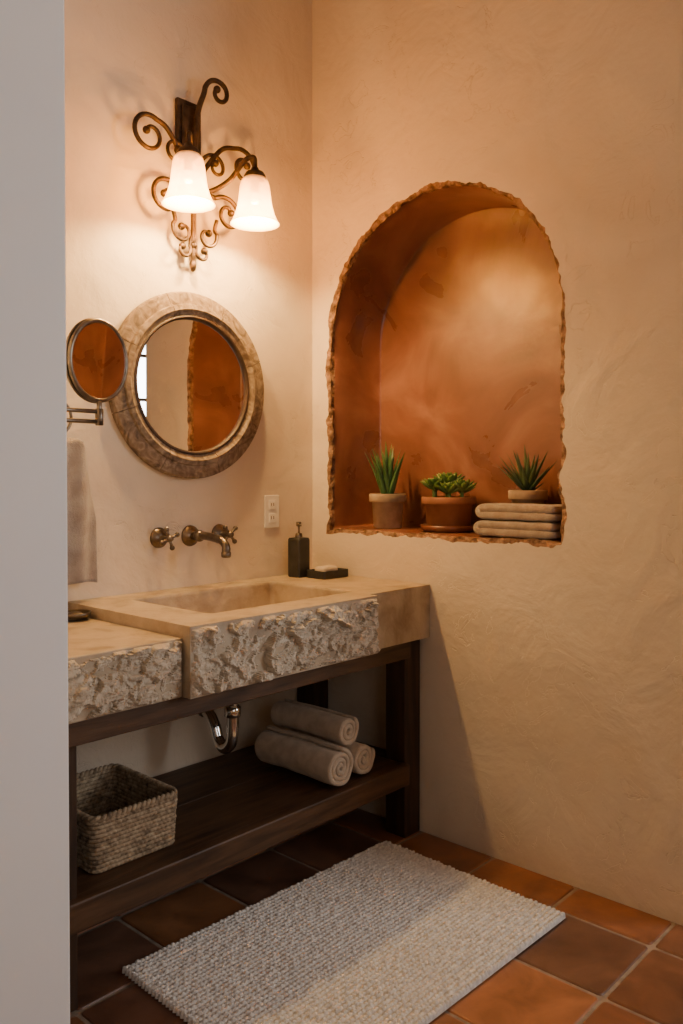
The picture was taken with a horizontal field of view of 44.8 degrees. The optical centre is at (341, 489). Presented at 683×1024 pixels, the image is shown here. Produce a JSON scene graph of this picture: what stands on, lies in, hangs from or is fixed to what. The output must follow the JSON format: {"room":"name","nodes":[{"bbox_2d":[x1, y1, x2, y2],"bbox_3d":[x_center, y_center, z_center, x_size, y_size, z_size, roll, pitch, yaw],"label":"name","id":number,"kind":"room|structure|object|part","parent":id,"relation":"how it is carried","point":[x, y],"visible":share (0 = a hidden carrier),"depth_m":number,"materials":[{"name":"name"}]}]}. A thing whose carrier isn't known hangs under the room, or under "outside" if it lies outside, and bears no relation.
{"room":"bathroom","nodes":[
{"label":"bathroom","id":0,"kind":"room"},
{"bbox_2d":[0,0,69,1023],"bbox_3d":[-0.942,-0.399,1.967,0.700,3.370,0.240,1,1,42],"label":"wall partition","id":1,"kind":"structure","parent":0,"point":[34,740],"depth_m":1.77,"materials":[{"name":"white paint"}]},
{"bbox_2d":[66,318,127,425],"bbox_3d":[-0.729,-0.316,2.209,0.084,0.305,0.400,1,1,42],"label":"magnifying mirror","id":2,"kind":"object","parent":1,"relation":"attached to","point":[96,352],"visible":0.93,"depth_m":2.25,"materials":[{"name":"orange mirror"}]},
{"bbox_3d":[-0.762,-0.212,2.167,0.012,0.012,0.288,1,1,42],"label":"arm","id":3,"kind":"part","parent":2,"relation":"part of","materials":[{"name":"silver metal"}]},
{"bbox_3d":[-0.762,-0.184,2.167,0.012,0.012,0.288,1,1,42],"label":"arm","id":4,"kind":"part","parent":2,"relation":"part of","materials":[{"name":"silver metal"}]},
{"bbox_3d":[-0.666,-0.353,2.271,0.009,0.208,0.208,4,3,26],"label":"magnifier glass","id":5,"kind":"part","parent":2,"relation":"part of","materials":[{"name":"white mirror"}]},
{"bbox_2d":[64,0,311,776],"bbox_3d":[-1.109,-0.392,2.392,0.120,3.400,3.800,1,1,42],"label":"wall","id":6,"kind":"structure","parent":0,"point":[124,59],"depth_m":2.94,"materials":[{"name":"paint"}]},
{"bbox_2d":[67,404,72,431],"bbox_3d":[-0.882,-0.229,2.512,0.054,0.140,0.120,1,1,42],"label":"towel ring","id":7,"kind":"object","parent":6,"relation":"attached to","point":[70,413],"visible":0.06,"depth_m":2.53,"materials":[{"name":"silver metal"}]},
{"bbox_2d":[67,438,97,584],"bbox_3d":[-0.849,0.070,2.515,0.071,0.455,0.228,1,1,42],"label":"hand towel","id":8,"kind":"object","parent":7,"relation":"hanging from","point":[81,516],"visible":0.44,"depth_m":2.53,"materials":[{"name":"beige fabric"}]},
{"bbox_2d":[109,291,263,478],"bbox_3d":[-0.518,-0.363,2.895,0.046,0.650,0.650,1,1,44],"label":"round wall mirror","id":9,"kind":"object","parent":6,"relation":"attached to","point":[189,404],"visible":0.91,"depth_m":2.88,"materials":[{"name":"beige wood"}]},
{"bbox_3d":[-0.707,-0.372,2.701,0.045,0.246,0.109,1,1,44],"label":"frame","id":10,"kind":"part","parent":9,"relation":"part of","materials":[{"name":"beige stone"}]},
{"bbox_3d":[-0.660,-0.172,2.752,0.046,0.212,0.204,1,1,44],"label":"frame","id":11,"kind":"part","parent":9,"relation":"part of","materials":[{"name":"brown wood"}]},
{"bbox_3d":[-0.650,-0.563,2.757,0.045,0.204,0.212,1,1,44],"label":"frame","id":12,"kind":"part","parent":9,"relation":"part of","materials":[{"name":"beige stone"}]},
{"bbox_3d":[-0.527,-0.092,2.890,0.046,0.109,0.246,1,1,44],"label":"frame","id":13,"kind":"part","parent":9,"relation":"part of","materials":[{"name":"brown wood"}]},
{"bbox_3d":[-0.523,-0.363,2.899,0.472,0.472,0.008,-1,1,-44],"label":"glass","id":14,"kind":"part","parent":9,"relation":"part of","materials":[{"name":"white mirror"}]},
{"bbox_3d":[-0.509,-0.633,2.899,0.045,0.109,0.246,1,1,44],"label":"frame","id":15,"kind":"part","parent":9,"relation":"part of","materials":[{"name":"beige stone"}]},
{"bbox_3d":[-0.386,-0.162,3.033,0.045,0.204,0.212,1,1,44],"label":"frame","id":16,"kind":"part","parent":9,"relation":"part of","materials":[{"name":"brown wood"}]},
{"bbox_3d":[-0.377,-0.553,3.037,0.046,0.212,0.204,1,1,44],"label":"frame","id":17,"kind":"part","parent":9,"relation":"part of","materials":[{"name":"beige stone"}]},
{"bbox_3d":[-0.329,-0.353,3.088,0.044,0.246,0.109,1,1,44],"label":"frame","id":18,"kind":"part","parent":9,"relation":"part of","materials":[{"name":"brown wood"}]},
{"bbox_2d":[150,524,237,557],"bbox_3d":[-0.459,0.177,2.861,0.216,0.105,0.341,1,1,42],"label":"faucet","id":19,"kind":"object","parent":6,"relation":"attached to","point":[190,535],"visible":1,"depth_m":2.84,"materials":[{"name":"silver metal"}]},
{"bbox_3d":[-0.594,0.166,2.809,0.061,0.032,0.032,1,1,42],"label":"stem","id":20,"kind":"part","parent":19,"relation":"part of","materials":[{"name":"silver metal"}]},
{"bbox_3d":[-0.529,0.164,2.929,0.021,0.076,0.076,1,1,42],"label":"rose spout","id":21,"kind":"part","parent":19,"relation":"part of","materials":[{"name":"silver metal"}]},
{"bbox_3d":[-0.455,0.181,2.861,0.206,0.070,0.030,1,1,42],"label":"spout","id":22,"kind":"part","parent":19,"relation":"part of","materials":[{"name":"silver metal"}]},
{"bbox_3d":[-0.416,0.163,3.003,0.061,0.032,0.032,1,1,42],"label":"stem","id":23,"kind":"part","parent":19,"relation":"part of","materials":[{"name":"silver metal"}]},
{"bbox_2d":[132,78,279,271],"bbox_3d":[-0.438,-1.099,2.809,0.284,0.684,0.530,1,1,42],"label":"wall sconce","id":24,"kind":"object","parent":6,"relation":"attached to","point":[188,191],"visible":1,"depth_m":2.83,"materials":[{"name":"beige glass"}]},
{"bbox_3d":[-0.493,-1.000,2.669,0.172,0.162,0.172,1,1,42],"label":"lamp shade","id":25,"kind":"part","parent":24,"relation":"part of","materials":[{"name":"beige glass"}]},
{"bbox_3d":[-0.536,-1.251,2.897,0.018,0.210,0.104,1,1,42],"label":"plate","id":26,"kind":"part","parent":24,"relation":"part of","materials":[{"name":"metal"}]},
{"bbox_3d":[-0.507,-1.092,2.774,0.022,0.137,0.233,0,1,-8],"label":"arm","id":27,"kind":"part","parent":24,"relation":"part of","materials":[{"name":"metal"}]},
{"bbox_3d":[-0.519,-0.966,2.885,0.035,0.372,0.024,1,1,42],"label":"stem","id":28,"kind":"part","parent":24,"relation":"part of","materials":[{"name":"metal"}]},
{"bbox_3d":[-0.409,-1.094,2.881,0.233,0.137,0.022,0,1,3],"label":"arm","id":29,"kind":"part","parent":24,"relation":"part of","materials":[{"name":"metal"}]},
{"bbox_3d":[-0.301,-1.003,2.878,0.172,0.162,0.172,1,1,42],"label":"lamp shade","id":30,"kind":"part","parent":24,"relation":"part of","materials":[{"name":"beige glass"}]},
{"bbox_2d":[264,495,278,527],"bbox_3d":[-0.270,0.085,3.219,0.010,0.127,0.076,1,1,42],"label":"wall outlet","id":31,"kind":"object","parent":6,"relation":"attached to","point":[271,502],"visible":1,"depth_m":3.21,"materials":[{"name":"beige plastic"}]},
{"bbox_2d":[269,513,275,522],"bbox_3d":[-0.269,0.111,3.217,0.004,0.036,0.034,1,1,42],"label":"receptacle","id":32,"kind":"object","parent":31,"relation":"attached to","point":[272,516],"depth_m":3.22,"materials":[{"name":"beige plastic"}]},
{"bbox_2d":[269,500,275,509],"bbox_3d":[-0.269,0.060,3.217,0.004,0.036,0.034,1,1,42],"label":"receptacle","id":33,"kind":"object","parent":31,"relation":"attached to","point":[272,503],"depth_m":3.21,"materials":[{"name":"beige plastic"}]},
{"bbox_2d":[70,808,682,1023],"bbox_3d":[0.833,1.298,1.862,3.700,0.060,5.840,1,1,42],"label":"floor","id":34,"kind":"structure","parent":0,"point":[608,961],"depth_m":2.31,"materials":[{"name":"tile"}]},
{"bbox_2d":[68,639,419,1012],"bbox_3d":[-0.402,0.897,2.657,0.575,0.714,1.466,1,1,42],"label":"stand","id":35,"kind":"object","parent":34,"relation":"on","point":[232,807],"visible":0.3,"depth_m":2.53,"materials":[{"name":"brown wood"}]},
{"bbox_3d":[-0.703,0.908,2.006,0.090,0.714,0.090,1,1,42],"label":"post","id":36,"kind":"part","parent":35,"relation":"part of","materials":[{"name":"brown wood"}]},
{"bbox_2d":[77,763,177,873],"bbox_3d":[-0.662,0.910,2.318,0.343,0.152,0.287,1,1,42],"label":"woven basket","id":37,"kind":"object","parent":35,"relation":"on","point":[125,814],"visible":0.62,"depth_m":2.25,"materials":[{"name":"beige wicker"}]},
{"bbox_3d":[-0.235,0.575,2.438,0.040,0.062,1.376,1,1,42],"label":"rail","id":38,"kind":"part","parent":35,"relation":"part of","materials":[{"name":"brown wood"}]},
{"bbox_2d":[68,575,429,723],"bbox_3d":[-0.369,0.446,2.622,0.674,0.193,1.474,1,1,42],"label":"countertop","id":39,"kind":"structure","parent":35,"relation":"on","point":[135,650],"depth_m":2.36,"materials":[{"name":"stone"}]},
{"bbox_2d":[68,609,91,620],"bbox_3d":[-0.789,0.371,2.444,0.100,0.023,0.100,1,1,42],"label":"metal dish","id":40,"kind":"object","parent":39,"relation":"on","point":[74,614],"visible":0.68,"depth_m":2.42,"materials":[{"name":"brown metal"}]},
{"bbox_2d":[196,704,240,753],"bbox_3d":[-0.451,0.698,2.812,0.306,0.363,0.076,1,1,42],"label":"trap","id":41,"kind":"object","parent":39,"relation":"attached to","point":[232,713],"visible":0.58,"depth_m":2.73,"materials":[{"name":"silver metal"}]},
{"bbox_2d":[288,522,309,577],"bbox_3d":[-0.163,0.232,3.211,0.070,0.214,0.064,1,1,42],"label":"soap dispenser","id":42,"kind":"object","parent":39,"relation":"on","point":[298,546],"visible":0.98,"depth_m":3.19,"materials":[{"name":"grey ceramic"}]},
{"bbox_2d":[307,565,347,579],"bbox_3d":[-0.054,0.317,3.201,0.100,0.044,0.140,1,1,42],"label":"soap dish","id":43,"kind":"object","parent":39,"relation":"on","point":[325,572],"visible":1,"depth_m":3.16,"materials":[{"name":"grey ceramic"}]},
{"bbox_3d":[-0.116,0.885,3.328,0.090,0.714,0.090,1,1,42],"label":"post","id":44,"kind":"part","parent":35,"relation":"part of","materials":[{"name":"brown wood"}]},
{"bbox_2d":[255,699,374,785],"bbox_3d":[-0.089,0.868,2.879,0.382,0.208,0.261,1,1,42],"label":"rolled towels","id":45,"kind":"object","parent":35,"relation":"on","point":[319,744],"visible":1,"depth_m":2.81,"materials":[{"name":"beige fabric"}]},
{"bbox_3d":[0.224,0.890,3.018,0.090,0.714,0.090,1,1,42],"label":"post","id":46,"kind":"part","parent":35,"relation":"part of","materials":[{"name":"brown wood"}]},
{"bbox_2d":[122,841,565,1023],"bbox_3d":[0.042,1.248,2.293,0.727,0.020,1.068,1,1,42],"label":"bath mat","id":47,"kind":"object","parent":34,"relation":"on","point":[388,933],"visible":1,"depth_m":2.24,"materials":[{"name":"fabric"}]},
{"bbox_2d":[312,0,682,925],"bbox_3d":[0.561,-0.402,2.971,1.560,3.400,0.310,1,1,42],"label":"wall","id":48,"kind":"structure","parent":0,"point":[497,185],"depth_m":2.79,"materials":[{"name":"paint"}]},
{"bbox_2d":[366,441,405,528],"bbox_3d":[0.175,-0.021,3.326,0.169,0.349,0.172,0,1,1],"label":"aloe","id":49,"kind":"object","parent":48,"relation":"on","point":[387,505],"visible":1,"depth_m":3.27,"materials":[{"name":"plant"}]},
{"bbox_2d":[369,493,405,528],"bbox_3d":[0.185,0.085,3.317,0.150,0.138,0.150,1,1,42],"label":"pot","id":50,"kind":"object","parent":49,"relation":"attached to","point":[387,508],"depth_m":3.26,"materials":[{"name":"ceramic"}]},
{"bbox_2d":[420,472,475,532],"bbox_3d":[0.405,0.046,3.135,0.212,0.223,0.212,0,1,8],"label":"potted echeveria","id":51,"kind":"object","parent":48,"relation":"on","point":[447,513],"visible":0.99,"depth_m":3.06,"materials":[{"name":"ceramic"}]},
{"bbox_2d":[422,496,475,525],"bbox_3d":[0.405,0.086,3.135,0.204,0.118,0.204,1,1,42],"label":"pot","id":52,"kind":"object","parent":51,"relation":"attached to","point":[440,510],"depth_m":3.06,"materials":[{"name":"ceramic"}]},
{"bbox_2d":[473,503,561,538],"bbox_3d":[0.617,0.105,2.831,0.316,0.112,0.132,1,1,42],"label":"folded towels","id":53,"kind":"object","parent":48,"relation":"on","point":[538,521],"visible":0.89,"depth_m":2.77,"materials":[{"name":"beige fabric"}]},
{"bbox_2d":[498,445,555,503],"bbox_3d":[0.660,0.000,2.960,0.208,0.321,0.174,0,1,2],"label":"agave","id":54,"kind":"object","parent":53,"relation":"on","point":[526,481],"visible":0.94,"depth_m":2.93,"materials":[{"name":"plant"}]},
{"bbox_2d":[508,490,547,503],"bbox_3d":[0.671,0.081,2.978,0.140,0.158,0.140,1,1,42],"label":"pot","id":55,"kind":"object","parent":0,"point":[517,496],"depth_m":2.92,"materials":[{"name":"ceramic"}]}
]}

